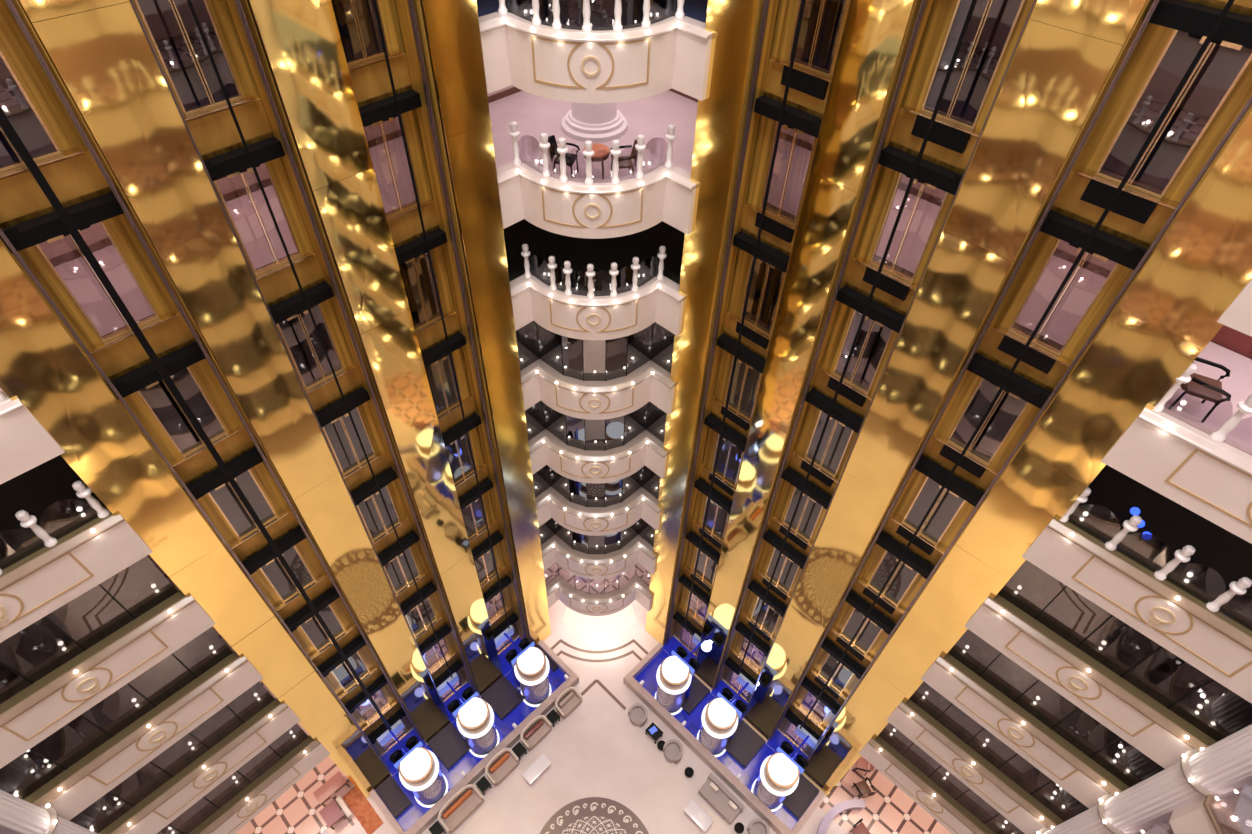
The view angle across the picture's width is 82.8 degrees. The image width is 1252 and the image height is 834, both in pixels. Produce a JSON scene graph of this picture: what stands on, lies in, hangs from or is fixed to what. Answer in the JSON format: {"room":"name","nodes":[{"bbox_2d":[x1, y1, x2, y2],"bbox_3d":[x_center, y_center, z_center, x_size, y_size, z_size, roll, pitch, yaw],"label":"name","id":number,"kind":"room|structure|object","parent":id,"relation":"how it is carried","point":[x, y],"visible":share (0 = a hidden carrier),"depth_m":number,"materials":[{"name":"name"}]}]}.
{"room":"hotel atrium","nodes":[
{"label":"hotel atrium","id":0,"kind":"room"},
{"bbox_2d":[0,0,513,258],"bbox_3d":[-9.761,-1.223,21.083,0.300,36.020,24.900,36,56,27],"label":"wall","id":1,"kind":"structure","parent":0,"point":[159,16],"depth_m":14.57,"materials":[{"name":"brown paint"}]},
{"bbox_2d":[0,0,349,90],"bbox_3d":[-9.438,-7.355,14.109,0.050,0.160,24.800,36,56,27],"label":"baseboard","id":2,"kind":"structure","parent":1,"relation":"attached to","point":[9,82],"depth_m":14.34,"materials":[{"name":"brown wood"}]},
{"bbox_2d":[49,87,522,266],"bbox_3d":[-9.523,-5.067,16.623,0.050,0.160,24.800,36,56,27],"label":"baseboard","id":3,"kind":"structure","parent":1,"relation":"attached to","point":[104,243],"depth_m":16.88,"materials":[{"name":"brown wood"}]},
{"bbox_2d":[147,364,945,589],"bbox_3d":[-0.775,6.120,16.071,24.900,0.040,24.900,36,56,27],"label":"floor","id":4,"kind":"structure","parent":0,"point":[148,556],"depth_m":18.03,"materials":[{"name":"tile"}]},
{"bbox_2d":[368,562,818,710],"bbox_3d":[-1.174,11.555,29.505,17.800,0.040,17.800,36,56,27],"label":"floor","id":5,"kind":"structure","parent":0,"point":[596,586],"depth_m":33.09,"materials":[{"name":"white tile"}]},
{"bbox_2d":[0,0,1203,190],"bbox_3d":[-0.520,-0.743,8.529,24.900,0.040,24.900,36,56,27],"label":"floor","id":6,"kind":"structure","parent":0,"point":[1179,136],"depth_m":13.53,"materials":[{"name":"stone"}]},
{"bbox_2d":[0,90,1251,449],"bbox_3d":[-0.605,1.545,11.043,24.900,0.040,24.900,36,56,27],"label":"floor","id":7,"kind":"structure","parent":0,"point":[650,117],"depth_m":16.50,"materials":[{"name":"pink stone"}]},
{"bbox_2d":[548,135,579,177],"bbox_3d":[-1.572,-6.444,17.623,0.732,0.932,0.669,12,48,9],"label":"armchair","id":8,"kind":"object","parent":7,"relation":"on","point":[570,158],"visible":0.83,"depth_m":17.56,"materials":[{"name":"black metal"}]},
{"bbox_2d":[561,102,627,141],"bbox_3d":[-0.839,-9.138,18.625,1.840,3.110,1.840,0,48,-2],"label":"round column","id":9,"kind":"structure","parent":7,"relation":"on","point":[594,122],"depth_m":19.12,"materials":[{"name":"white paint"}]},
{"bbox_2d":[583,143,609,179],"bbox_3d":[-0.736,-6.302,17.658,0.660,0.731,0.660,0,48,-2],"label":"round table","id":10,"kind":"object","parent":7,"relation":"on","point":[601,152],"visible":0.71,"depth_m":17.36,"materials":[{"name":"orange wood"}]},
{"bbox_2d":[609,139,637,174],"bbox_3d":[-0.014,-6.337,17.579,0.732,0.932,0.669,-7,48,-8],"label":"armchair","id":11,"kind":"object","parent":7,"relation":"on","point":[623,161],"visible":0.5,"depth_m":17.52,"materials":[{"name":"brown wood"}]},
{"bbox_2d":[1168,357,1230,422],"bbox_3d":[10.149,-0.583,12.588,0.848,1.079,0.774,23,51,18],"label":"armchair","id":12,"kind":"object","parent":7,"relation":"on","point":[1205,388],"visible":0.69,"depth_m":12.49,"materials":[{"name":"brown wood"}]},
{"bbox_2d":[1211,325,1251,358],"bbox_3d":[12.369,-1.526,13.843,1.450,0.600,0.670,36,56,27],"label":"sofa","id":13,"kind":"object","parent":7,"relation":"on","point":[1236,341],"visible":0.46,"depth_m":13.89,"materials":[{"name":"fabric"}]},
{"bbox_2d":[0,219,1251,599],"bbox_3d":[-0.690,3.832,13.557,24.900,0.040,24.900,36,56,27],"label":"floor","id":14,"kind":"structure","parent":0,"point":[33,491],"depth_m":16.16,"materials":[{"name":"grey stone"}]},
{"bbox_2d":[1111,507,1139,539],"bbox_3d":[10.273,2.203,14.670,0.180,1.055,0.171,0,48,-2],"label":"lamp","id":15,"kind":"object","parent":14,"relation":"on","point":[1134,511],"visible":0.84,"depth_m":14.31,"materials":[{"name":"blue glass"}]},
{"bbox_2d":[211,445,1170,827],"bbox_3d":[-0.860,8.407,18.585,24.900,0.040,24.900,36,56,27],"label":"floor","id":16,"kind":"structure","parent":0,"point":[1166,821],"depth_m":20.27,"materials":[{"name":"tile"}]},
{"bbox_2d":[235,600,1169,833],"bbox_3d":[-1.168,19.675,26.820,48.000,0.206,47.000,0,48,-2],"label":"floor","id":17,"kind":"structure","parent":0,"point":[596,750],"depth_m":30.38,"materials":[{"name":"beige stone"}]},
{"bbox_2d":[0,790,96,833],"bbox_3d":[-13.828,8.553,15.418,1.000,31.000,1.047,-28,54,-25],"label":"fluted column","id":18,"kind":"structure","parent":17,"relation":"on","point":[17,815],"depth_m":16.09,"materials":[{"name":"white"}]},
{"bbox_2d":[0,242,390,798],"bbox_3d":[-10.417,3.232,16.994,1.210,36.000,1.230,36,56,27],"label":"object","id":19,"kind":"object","parent":17,"relation":"on","point":[42,367],"depth_m":14.67,"materials":[{"name":"gold metal"}]},
{"bbox_2d":[0,391,64,483],"bbox_3d":[-12.272,1.212,10.633,0.475,2.430,5.740,36,56,27],"label":"balcony","id":20,"kind":"object","parent":19,"relation":"attached to","point":[25,444],"visible":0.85,"depth_m":12.25,"materials":[{"name":"beige paint"}]},
{"bbox_2d":[0,481,151,642],"bbox_3d":[-12.357,3.500,13.147,0.475,2.430,5.740,36,56,27],"label":"balcony","id":21,"kind":"object","parent":19,"relation":"attached to","point":[40,573],"visible":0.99,"depth_m":13.98,"materials":[{"name":"beige paint"}]},
{"bbox_2d":[0,556,215,768],"bbox_3d":[-12.430,5.463,15.305,0.475,3.395,5.740,36,56,27],"label":"balcony","id":22,"kind":"object","parent":19,"relation":"attached to","point":[55,669],"visible":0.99,"depth_m":15.79,"materials":[{"name":"beige paint"}]},
{"bbox_2d":[0,628,262,820],"bbox_3d":[-12.514,7.750,17.819,0.475,3.395,5.740,36,56,27],"label":"balcony","id":23,"kind":"object","parent":19,"relation":"attached to","point":[72,768],"visible":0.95,"depth_m":17.98,"materials":[{"name":"beige paint"}]},
{"bbox_2d":[70,682,299,833],"bbox_3d":[-12.600,10.038,20.333,0.475,3.395,5.740,36,56,27],"label":"balcony","id":24,"kind":"object","parent":19,"relation":"attached to","point":[164,788],"visible":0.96,"depth_m":20.58,"materials":[{"name":"beige paint"}]},
{"bbox_2d":[157,723,329,833],"bbox_3d":[-12.684,12.325,22.847,0.475,3.395,5.740,36,56,27],"label":"balcony","id":25,"kind":"object","parent":19,"relation":"attached to","point":[259,782],"visible":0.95,"depth_m":23.37,"materials":[{"name":"beige paint"}]},
{"bbox_2d":[0,0,426,775],"bbox_3d":[-9.347,2.792,18.106,1.180,37.000,1.820,36,56,27],"label":"shaft","id":26,"kind":"object","parent":17,"relation":"on","point":[52,196],"visible":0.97,"depth_m":14.42,"materials":[{"name":"gold metal"}]},
{"bbox_2d":[18,0,449,742],"bbox_3d":[-8.277,1.646,18.509,1.210,36.000,1.260,36,56,27],"label":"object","id":27,"kind":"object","parent":17,"relation":"on","point":[100,51],"depth_m":13.16,"materials":[{"name":"gold metal"}]},
{"bbox_2d":[129,0,479,722],"bbox_3d":[-7.248,1.237,19.591,1.180,37.000,1.670,36,56,27],"label":"shaft","id":28,"kind":"object","parent":17,"relation":"on","point":[230,137],"visible":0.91,"depth_m":16.25,"materials":[{"name":"gold metal"}]},
{"bbox_2d":[313,771,349,806],"bbox_3d":[-12.243,15.538,29.591,0.600,0.720,1.200,36,56,27],"label":"table","id":29,"kind":"object","parent":17,"relation":"on","point":[337,781],"visible":0.98,"depth_m":29.32,"materials":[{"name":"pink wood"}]},
{"bbox_2d":[319,800,345,829],"bbox_3d":[-11.969,16.274,29.012,0.800,0.600,0.650,36,56,27],"label":"chair","id":30,"kind":"object","parent":17,"relation":"on","point":[331,813],"visible":1,"depth_m":28.79,"materials":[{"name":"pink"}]},
{"bbox_2d":[336,796,353,818],"bbox_3d":[-11.622,16.125,29.328,0.950,0.350,0.200,36,56,27],"label":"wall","id":31,"kind":"structure","parent":17,"relation":"on","point":[345,808],"depth_m":29.20,"materials":[{"name":"beige paint"}]},
{"bbox_2d":[342,786,382,833],"bbox_3d":[-10.912,16.287,29.424,2.050,0.014,0.680,36,56,27],"label":"carpet","id":32,"kind":"object","parent":17,"relation":"on","point":[359,805],"visible":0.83,"depth_m":29.40,"materials":[{"name":"orange carpet"}]},
{"bbox_2d":[247,0,502,696],"bbox_3d":[-6.202,0.109,19.977,1.210,36.000,1.340,36,56,27],"label":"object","id":33,"kind":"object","parent":17,"relation":"on","point":[301,42],"depth_m":15.55,"materials":[{"name":"gold metal"}]},
{"bbox_2d":[429,821,445,833],"bbox_3d":[-7.633,16.766,28.752,0.480,0.540,0.440,36,56,27],"label":"side table","id":34,"kind":"object","parent":17,"relation":"on","point":[436,828],"visible":1,"depth_m":28.57,"materials":[{"name":"black wood"}]},
{"bbox_2d":[347,0,529,675],"bbox_3d":[-5.103,-0.351,21.109,1.180,37.000,1.790,36,56,27],"label":"shaft","id":35,"kind":"object","parent":17,"relation":"on","point":[382,81],"visible":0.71,"depth_m":18.59,"materials":[{"name":"gold metal"}]},
{"bbox_2d":[438,784,483,833],"bbox_3d":[-6.809,16.044,29.179,0.855,0.919,1.790,36,56,27],"label":"sofa","id":36,"kind":"object","parent":17,"relation":"on","point":[460,806],"visible":1,"depth_m":29.09,"materials":[{"name":"beige fabric"}]},
{"bbox_2d":[443,789,472,818],"bbox_3d":[-6.901,15.887,29.143,0.160,0.300,1.400,36,56,27],"label":"cushion","id":37,"kind":"object","parent":36,"relation":"on","point":[461,806],"depth_m":29.12,"materials":[{"name":"brown fabric"}]},
{"bbox_2d":[394,0,550,646],"bbox_3d":[-4.065,-1.474,21.490,1.210,36.000,1.200,36,56,27],"label":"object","id":38,"kind":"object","parent":17,"relation":"on","point":[452,29],"depth_m":17.91,"materials":[{"name":"gold metal"}]},
{"bbox_2d":[515,321,674,419],"bbox_3d":[-0.972,-1.569,22.089,5.414,3.396,1.513,0,48,-2],"label":"curved balcony","id":39,"kind":"object","parent":38,"relation":"attached to","point":[577,378],"visible":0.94,"depth_m":22.15,"materials":[{"name":"beige paint"}]},
{"bbox_2d":[478,0,712,102],"bbox_3d":[-0.729,-8.106,14.904,5.414,2.430,1.513,0,48,-2],"label":"curved balcony","id":40,"kind":"object","parent":38,"relation":"attached to","point":[577,51],"visible":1,"depth_m":14.88,"materials":[{"name":"beige paint"}]},
{"bbox_2d":[496,121,695,238],"bbox_3d":[-0.814,-5.819,17.418,5.414,2.430,1.513,0,48,-2],"label":"curved balcony","id":41,"kind":"object","parent":38,"relation":"attached to","point":[589,208],"visible":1,"depth_m":17.40,"materials":[{"name":"beige paint"}]},
{"bbox_2d":[532,465,660,535],"bbox_3d":[-1.141,3.006,27.117,5.414,3.396,1.513,0,48,-2],"label":"curved balcony","id":42,"kind":"object","parent":38,"relation":"attached to","point":[599,509],"visible":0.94,"depth_m":27.24,"materials":[{"name":"beige paint"}]},
{"bbox_2d":[510,244,683,339],"bbox_3d":[-0.899,-3.531,19.932,5.414,2.430,1.513,0,48,-2],"label":"curved balcony","id":43,"kind":"object","parent":38,"relation":"attached to","point":[602,307],"visible":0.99,"depth_m":19.80,"materials":[{"name":"beige paint"}]},
{"bbox_2d":[539,518,655,578],"bbox_3d":[-1.226,5.294,29.631,5.414,3.396,1.513,0,48,-2],"label":"curved balcony","id":44,"kind":"object","parent":38,"relation":"attached to","point":[611,555],"visible":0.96,"depth_m":29.77,"materials":[{"name":"beige paint"}]},
{"bbox_2d":[545,563,651,615],"bbox_3d":[-1.311,7.581,32.145,5.414,3.396,1.513,0,48,-2],"label":"curved balcony","id":45,"kind":"object","parent":38,"relation":"attached to","point":[636,588],"visible":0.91,"depth_m":32.47,"materials":[{"name":"beige paint"}]},
{"bbox_2d":[369,640,578,833],"bbox_3d":[-6.433,13.853,31.199,2.680,0.900,9.450,36,56,27],"label":"basin","id":46,"kind":"object","parent":17,"relation":"on","point":[461,768],"visible":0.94,"depth_m":30.87,"materials":[{"name":"beige stone"}]},
{"bbox_2d":[377,720,447,807],"bbox_3d":[-8.638,14.214,28.997,2.800,3.560,1.518,36,56,27],"label":"elevator","id":47,"kind":"object","parent":46,"relation":"on","point":[420,773],"visible":0.99,"depth_m":27.78,"materials":[{"name":"white"}]},
{"bbox_2d":[436,673,498,757],"bbox_3d":[-6.710,12.786,30.362,2.800,3.560,1.518,36,56,27],"label":"elevator","id":48,"kind":"object","parent":46,"relation":"on","point":[474,719],"visible":0.98,"depth_m":29.13,"materials":[{"name":"white"}]},
{"bbox_2d":[494,625,550,706],"bbox_3d":[-4.572,11.203,31.875,2.800,3.560,1.518,36,56,27],"label":"elevator","id":49,"kind":"object","parent":46,"relation":"on","point":[530,668],"visible":1,"depth_m":30.70,"materials":[{"name":"white"}]},
{"bbox_2d":[476,776,491,794],"bbox_3d":[-5.985,15.544,29.918,0.480,0.540,0.440,36,56,27],"label":"side table","id":50,"kind":"object","parent":17,"relation":"on","point":[483,783],"visible":1,"depth_m":29.71,"materials":[{"name":"black"}]},
{"bbox_2d":[485,748,519,786],"bbox_3d":[-5.315,14.885,30.285,0.795,0.919,1.370,36,56,27],"label":"sofa","id":51,"kind":"object","parent":17,"relation":"on","point":[505,761],"visible":1,"depth_m":30.20,"materials":[{"name":"beige fabric"}]},
{"bbox_2d":[489,753,509,772],"bbox_3d":[-5.385,14.743,30.235,0.160,0.300,0.980,36,56,27],"label":"cushion","id":52,"kind":"object","parent":51,"relation":"on","point":[501,764],"depth_m":30.21,"materials":[{"name":"orange fabric"}]},
{"bbox_2d":[512,742,526,759],"bbox_3d":[-4.630,14.541,30.878,0.480,0.540,0.440,36,56,27],"label":"side table","id":53,"kind":"object","parent":17,"relation":"on","point":[518,749],"visible":0.91,"depth_m":30.68,"materials":[{"name":"black"}]},
{"bbox_2d":[520,715,551,751],"bbox_3d":[-3.996,13.866,31.258,0.715,0.918,1.390,36,56,27],"label":"sofa","id":54,"kind":"object","parent":17,"relation":"on","point":[540,726],"visible":1,"depth_m":31.15,"materials":[{"name":"beige fabric"}]},
{"bbox_2d":[524,720,543,739],"bbox_3d":[-4.037,13.744,31.189,0.160,0.300,1.000,36,56,27],"label":"cushion","id":55,"kind":"object","parent":54,"relation":"on","point":[535,731],"depth_m":31.17,"materials":[{"name":"fabric"}]},
{"bbox_2d":[522,754,550,784],"bbox_3d":[-3.817,15.142,30.439,0.560,0.420,1.200,36,56,27],"label":"coffee table","id":56,"kind":"object","parent":17,"relation":"on","point":[542,763],"visible":1,"depth_m":30.27,"materials":[{"name":"white paint"}]},
{"bbox_2d":[546,709,559,726],"bbox_3d":[-3.254,13.521,31.851,0.480,0.540,0.440,36,56,27],"label":"side table","id":57,"kind":"object","parent":17,"relation":"on","point":[553,716],"visible":0.91,"depth_m":31.65,"materials":[{"name":"black"}]},
{"bbox_2d":[555,687,581,718],"bbox_3d":[-2.643,12.917,32.167,0.735,0.918,1.200,36,56,27],"label":"sofa","id":58,"kind":"object","parent":17,"relation":"on","point":[570,698],"visible":1,"depth_m":32.06,"materials":[{"name":"beige fabric"}]},
{"bbox_2d":[559,692,573,707],"bbox_3d":[-2.692,12.790,32.103,0.160,0.300,0.810,36,56,27],"label":"cushion","id":59,"kind":"object","parent":58,"relation":"on","point":[567,700],"depth_m":32.06,"materials":[{"name":"beige fabric"}]},
{"bbox_2d":[540,797,648,833],"bbox_3d":[-1.293,17.911,28.281,5.040,0.012,5.040,0,48,-2],"label":"medallion","id":60,"kind":"object","parent":17,"relation":"on","point":[590,815],"visible":1,"depth_m":29.39,"materials":[{"name":"stone"}]},
{"bbox_2d":[556,650,641,661],"bbox_3d":[-1.392,11.719,33.911,5.579,0.005,1.223,0,48,-2],"label":"trim","id":61,"kind":"structure","parent":17,"relation":"on","point":[561,651],"depth_m":34.06,"materials":[{"name":"brown"}]},
{"bbox_2d":[551,639,647,653],"bbox_3d":[-1.398,11.301,34.290,5.685,0.005,1.232,0,48,-2],"label":"trim","id":62,"kind":"structure","parent":17,"relation":"on","point":[560,640],"depth_m":34.40,"materials":[{"name":"brown"}]},
{"bbox_2d":[581,679,625,709],"bbox_3d":[-1.374,12.852,32.881,2.786,0.006,1.442,0,48,-2],"label":"trim","id":63,"kind":"structure","parent":17,"relation":"on","point":[595,680],"depth_m":32.98,"materials":[{"name":"brown"}]},
{"bbox_2d":[628,703,646,726],"bbox_3d":[0.522,13.426,31.917,0.849,0.760,0.849,0,48,-2],"label":"tub chair","id":64,"kind":"object","parent":17,"relation":"on","point":[637,712],"visible":1,"depth_m":31.85,"materials":[{"name":"grey fabric"}]},
{"bbox_2d":[645,722,662,743],"bbox_3d":[1.246,14.054,31.533,0.650,0.520,0.500,36,56,27],"label":"side table","id":65,"kind":"object","parent":17,"relation":"on","point":[658,733],"visible":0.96,"depth_m":31.31,"materials":[{"name":"black"}]},
{"bbox_2d":[663,739,682,763],"bbox_3d":[2.032,14.584,30.915,0.849,0.760,0.849,0,48,-2],"label":"tub chair","id":66,"kind":"object","parent":17,"relation":"on","point":[672,749],"visible":1,"depth_m":30.83,"materials":[{"name":"grey fabric"}]},
{"bbox_2d":[684,799,713,831],"bbox_3d":[2.984,16.547,29.391,1.170,0.420,0.570,36,56,27],"label":"coffee table","id":67,"kind":"object","parent":17,"relation":"on","point":[693,810],"visible":1,"depth_m":29.23,"materials":[{"name":"white paint"}]},
{"bbox_2d":[645,0,779,644],"bbox_3d":[2.207,-1.562,21.782,1.160,36.000,1.140,36,56,27],"label":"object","id":68,"kind":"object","parent":17,"relation":"on","point":[731,22],"depth_m":18.27,"materials":[{"name":"gold metal"}]},
{"bbox_2d":[525,401,666,483],"bbox_3d":[-1.056,0.719,24.603,5.414,3.396,1.513,0,48,-2],"label":"curved balcony","id":69,"kind":"object","parent":68,"relation":"attached to","point":[576,449],"visible":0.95,"depth_m":24.70,"materials":[{"name":"beige paint"}]},
{"bbox_2d":[698,773,744,823],"bbox_3d":[3.956,15.985,29.705,1.840,0.760,0.820,36,56,27],"label":"bench sofa","id":70,"kind":"object","parent":17,"relation":"on","point":[713,791],"visible":1,"depth_m":29.60,"materials":[{"name":"grey fabric"}]},
{"bbox_2d":[709,782,718,792],"bbox_3d":[3.688,15.542,29.802,0.400,0.320,0.160,36,56,27],"label":"cushion","id":71,"kind":"object","parent":70,"relation":"on","point":[713,786],"depth_m":29.79,"materials":[{"name":"beige fabric"}]},
{"bbox_2d":[728,800,736,810],"bbox_3d":[4.404,16.071,29.345,0.400,0.320,0.160,36,56,27],"label":"cushion","id":72,"kind":"object","parent":70,"relation":"on","point":[732,804],"depth_m":29.32,"materials":[{"name":"beige fabric"}]},
{"bbox_2d":[623,642,824,833],"bbox_3d":[4.143,14.007,31.416,9.450,0.900,2.540,36,56,27],"label":"basin","id":73,"kind":"object","parent":17,"relation":"on","point":[741,762],"visible":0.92,"depth_m":31.12,"materials":[{"name":"beige stone"}]},
{"bbox_2d":[655,633,701,714],"bbox_3d":[2.501,11.553,31.795,1.518,3.560,2.800,36,56,27],"label":"elevator","id":74,"kind":"object","parent":73,"relation":"on","point":[674,676],"visible":0.98,"depth_m":30.49,"materials":[{"name":"white"}]},
{"bbox_2d":[697,673,754,756],"bbox_3d":[4.332,12.907,30.625,1.518,3.560,2.800,36,56,27],"label":"elevator","id":75,"kind":"object","parent":73,"relation":"on","point":[720,718],"visible":0.98,"depth_m":29.32,"materials":[{"name":"white"}]},
{"bbox_2d":[751,725,819,811],"bbox_3d":[6.520,14.525,29.227,1.518,3.560,2.800,36,56,27],"label":"elevator","id":76,"kind":"object","parent":73,"relation":"on","point":[778,778],"visible":0.95,"depth_m":27.93,"materials":[{"name":"white"}]},
{"bbox_2d":[663,0,849,662],"bbox_3d":[3.208,-0.331,21.372,1.950,37.000,1.020,36,56,27],"label":"shaft","id":77,"kind":"object","parent":17,"relation":"on","point":[795,96],"visible":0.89,"depth_m":18.60,"materials":[{"name":"gold metal"}]},
{"bbox_2d":[747,818,769,833],"bbox_3d":[5.370,16.907,28.914,0.849,0.760,0.849,0,48,-2],"label":"tub chair","id":78,"kind":"object","parent":17,"relation":"on","point":[756,826],"visible":1,"depth_m":28.88,"materials":[{"name":"grey fabric"}]},
{"bbox_2d":[694,0,932,689],"bbox_3d":[4.420,0.075,20.367,1.130,36.000,1.140,36,56,27],"label":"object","id":79,"kind":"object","parent":17,"relation":"on","point":[874,31],"depth_m":15.89,"materials":[{"name":"gold metal"}]},
{"bbox_2d":[816,799,864,833],"bbox_3d":[8.536,16.898,29.138,1.091,0.600,3.390,34,55,26],"label":"countertop","id":80,"kind":"structure","parent":17,"relation":"on","point":[854,804],"depth_m":29.38,"materials":[{"name":"grey stone"}]},
{"bbox_2d":[850,819,870,833],"bbox_3d":[9.548,16.914,28.901,0.770,0.981,0.704,-23,52,-21],"label":"armchair","id":81,"kind":"object","parent":17,"relation":"on","point":[860,828],"visible":1,"depth_m":28.95,"materials":[{"name":"fabric"}]},
{"bbox_2d":[851,777,876,798],"bbox_3d":[10.056,15.743,29.983,0.704,0.981,0.770,-15,50,-15],"label":"armchair","id":82,"kind":"object","parent":17,"relation":"on","point":[862,787],"visible":0.98,"depth_m":29.98,"materials":[{"name":"brown wood"}]},
{"bbox_2d":[853,757,874,775],"bbox_3d":[10.286,15.011,30.657,0.770,0.981,0.704,15,49,12],"label":"armchair","id":83,"kind":"object","parent":17,"relation":"on","point":[861,763],"visible":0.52,"depth_m":30.60,"materials":[{"name":"fabric"}]},
{"bbox_2d":[711,0,1037,719],"bbox_3d":[5.379,1.274,19.985,1.860,37.000,1.020,36,56,27],"label":"shaft","id":84,"kind":"object","parent":17,"relation":"on","point":[933,149],"visible":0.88,"depth_m":16.38,"materials":[{"name":"gold metal"}]},
{"bbox_2d":[743,0,1146,740],"bbox_3d":[6.637,1.714,18.951,1.350,36.000,1.140,36,56,27],"label":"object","id":85,"kind":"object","parent":17,"relation":"on","point":[1067,51],"depth_m":13.47,"materials":[{"name":"gold metal"}]},
{"bbox_2d":[766,0,1251,760],"bbox_3d":[7.657,2.958,18.529,1.810,37.000,1.020,36,56,27],"label":"shaft","id":86,"kind":"object","parent":17,"relation":"on","point":[1104,216],"visible":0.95,"depth_m":14.02,"materials":[{"name":"gold metal"}]},
{"bbox_2d":[802,110,1251,795],"bbox_3d":[8.901,3.388,17.505,1.360,36.000,1.140,36,56,27],"label":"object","id":87,"kind":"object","parent":17,"relation":"on","point":[1172,310],"depth_m":13.33,"materials":[{"name":"gold metal"}]},
{"bbox_2d":[859,723,1024,833],"bbox_3d":[10.687,12.535,23.446,5.660,3.395,0.475,36,56,27],"label":"balcony","id":88,"kind":"object","parent":87,"relation":"attached to","point":[942,795],"visible":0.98,"depth_m":23.91,"materials":[{"name":"beige paint"}]},
{"bbox_2d":[887,681,1088,833],"bbox_3d":[10.772,10.248,20.932,5.660,3.395,0.475,36,56,27],"label":"balcony","id":89,"kind":"object","parent":87,"relation":"attached to","point":[1020,792],"visible":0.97,"depth_m":21.21,"materials":[{"name":"beige paint"}]},
{"bbox_2d":[921,629,1164,808],"bbox_3d":[10.857,7.960,18.418,5.660,3.395,0.475,36,56,27],"label":"balcony","id":90,"kind":"object","parent":87,"relation":"attached to","point":[1081,755],"visible":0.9,"depth_m":18.64,"materials":[{"name":"beige paint"}]},
{"bbox_2d":[965,560,1251,768],"bbox_3d":[10.942,5.673,15.904,5.660,3.395,0.475,36,56,27],"label":"balcony","id":91,"kind":"object","parent":87,"relation":"attached to","point":[1157,702],"visible":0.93,"depth_m":16.08,"materials":[{"name":"beige paint"}]},
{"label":"window","id":92,"kind":"structure","parent":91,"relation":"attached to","visible":0},
{"bbox_2d":[1169,797,1216,833],"bbox_3d":[4.007,14.484,9.068,1.313,1.300,25.200,36,56,27],"label":"parapet","id":93,"kind":"object","parent":92,"relation":"on","point":[1192,818],"visible":0.39,"depth_m":14.82,"materials":[{"name":"beige paint"}]},
{"bbox_2d":[1203,786,1242,833],"bbox_3d":[4.026,14.028,8.564,1.439,0.080,25.200,36,56,27],"label":"ledge","id":94,"kind":"object","parent":93,"relation":"on","point":[1219,812],"visible":0.47,"depth_m":14.31,"materials":[{"name":"beige stone"}]},
{"bbox_2d":[1022,487,1251,703],"bbox_3d":[11.015,3.710,13.746,5.660,2.430,0.475,36,56,27],"label":"balcony","id":95,"kind":"object","parent":87,"relation":"attached to","point":[1136,580],"visible":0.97,"depth_m":14.07,"materials":[{"name":"beige paint"}]},
{"bbox_2d":[1101,363,1251,543],"bbox_3d":[11.100,1.423,11.232,5.660,2.430,0.475,36,56,27],"label":"balcony","id":96,"kind":"object","parent":87,"relation":"attached to","point":[1196,467],"visible":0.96,"depth_m":12.22,"materials":[{"name":"beige paint"}]},
{"bbox_2d":[1217,279,1251,336],"bbox_3d":[11.185,-0.865,8.718,5.660,2.430,0.475,36,56,27],"label":"balcony","id":97,"kind":"object","parent":87,"relation":"attached to","point":[1238,316],"visible":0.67,"depth_m":10.56,"materials":[{"name":"beige paint"}]},
{"bbox_2d":[1036,724,1251,833],"bbox_3d":[12.119,8.684,16.175,1.000,31.000,1.047,-28,54,-25],"label":"fluted column","id":98,"kind":"structure","parent":17,"relation":"on","point":[1223,767],"depth_m":15.36,"materials":[{"name":"white"}]},
{"bbox_2d":[259,513,1152,833],"bbox_3d":[-0.945,10.694,21.099,24.900,0.040,24.900,36,56,27],"label":"floor","id":99,"kind":"structure","parent":0,"point":[260,681],"depth_m":22.67,"materials":[{"name":"tile"}]},
{"bbox_2d":[779,211,1061,350],"bbox_3d":[-0.608,1.639,11.147,24.900,0.240,24.900,36,56,27],"label":"floor","id":100,"kind":"structure","parent":0,"point":[877,259],"depth_m":14.47,"materials":[{"name":"gold metal"}]},
{"bbox_2d":[725,470,1173,833],"bbox_3d":[-0.863,8.501,18.689,24.900,0.240,24.900,36,56,27],"label":"floor","id":101,"kind":"structure","parent":0,"point":[1163,825],"depth_m":17.63,"materials":[{"name":"beige"}]},
{"bbox_2d":[794,58,1162,192],"bbox_3d":[-0.523,-0.648,8.633,24.900,0.240,24.900,36,56,27],"label":"floor","id":102,"kind":"structure","parent":0,"point":[795,59],"depth_m":13.08,"materials":[{"name":"gold metal"}]},
{"bbox_2d":[781,0,1251,270],"bbox_3d":[8.052,-1.079,21.554,24.900,36.020,0.300,36,56,27],"label":"wall","id":103,"kind":"structure","parent":0,"point":[1223,65],"depth_m":13.11,"materials":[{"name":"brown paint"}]},
{"bbox_2d":[669,88,1110,277],"bbox_3d":[8.112,-4.925,17.089,24.800,0.160,0.050,36,56,27],"label":"baseboard","id":104,"kind":"structure","parent":103,"relation":"attached to","point":[1099,270],"depth_m":17.45,"materials":[{"name":"brown wood"}]},
{"bbox_2d":[806,0,1209,126],"bbox_3d":[8.197,-7.212,14.575,24.800,0.160,0.050,36,56,27],"label":"baseboard","id":105,"kind":"structure","parent":103,"relation":"attached to","point":[1201,120],"depth_m":13.58,"materials":[{"name":"brown wood"}]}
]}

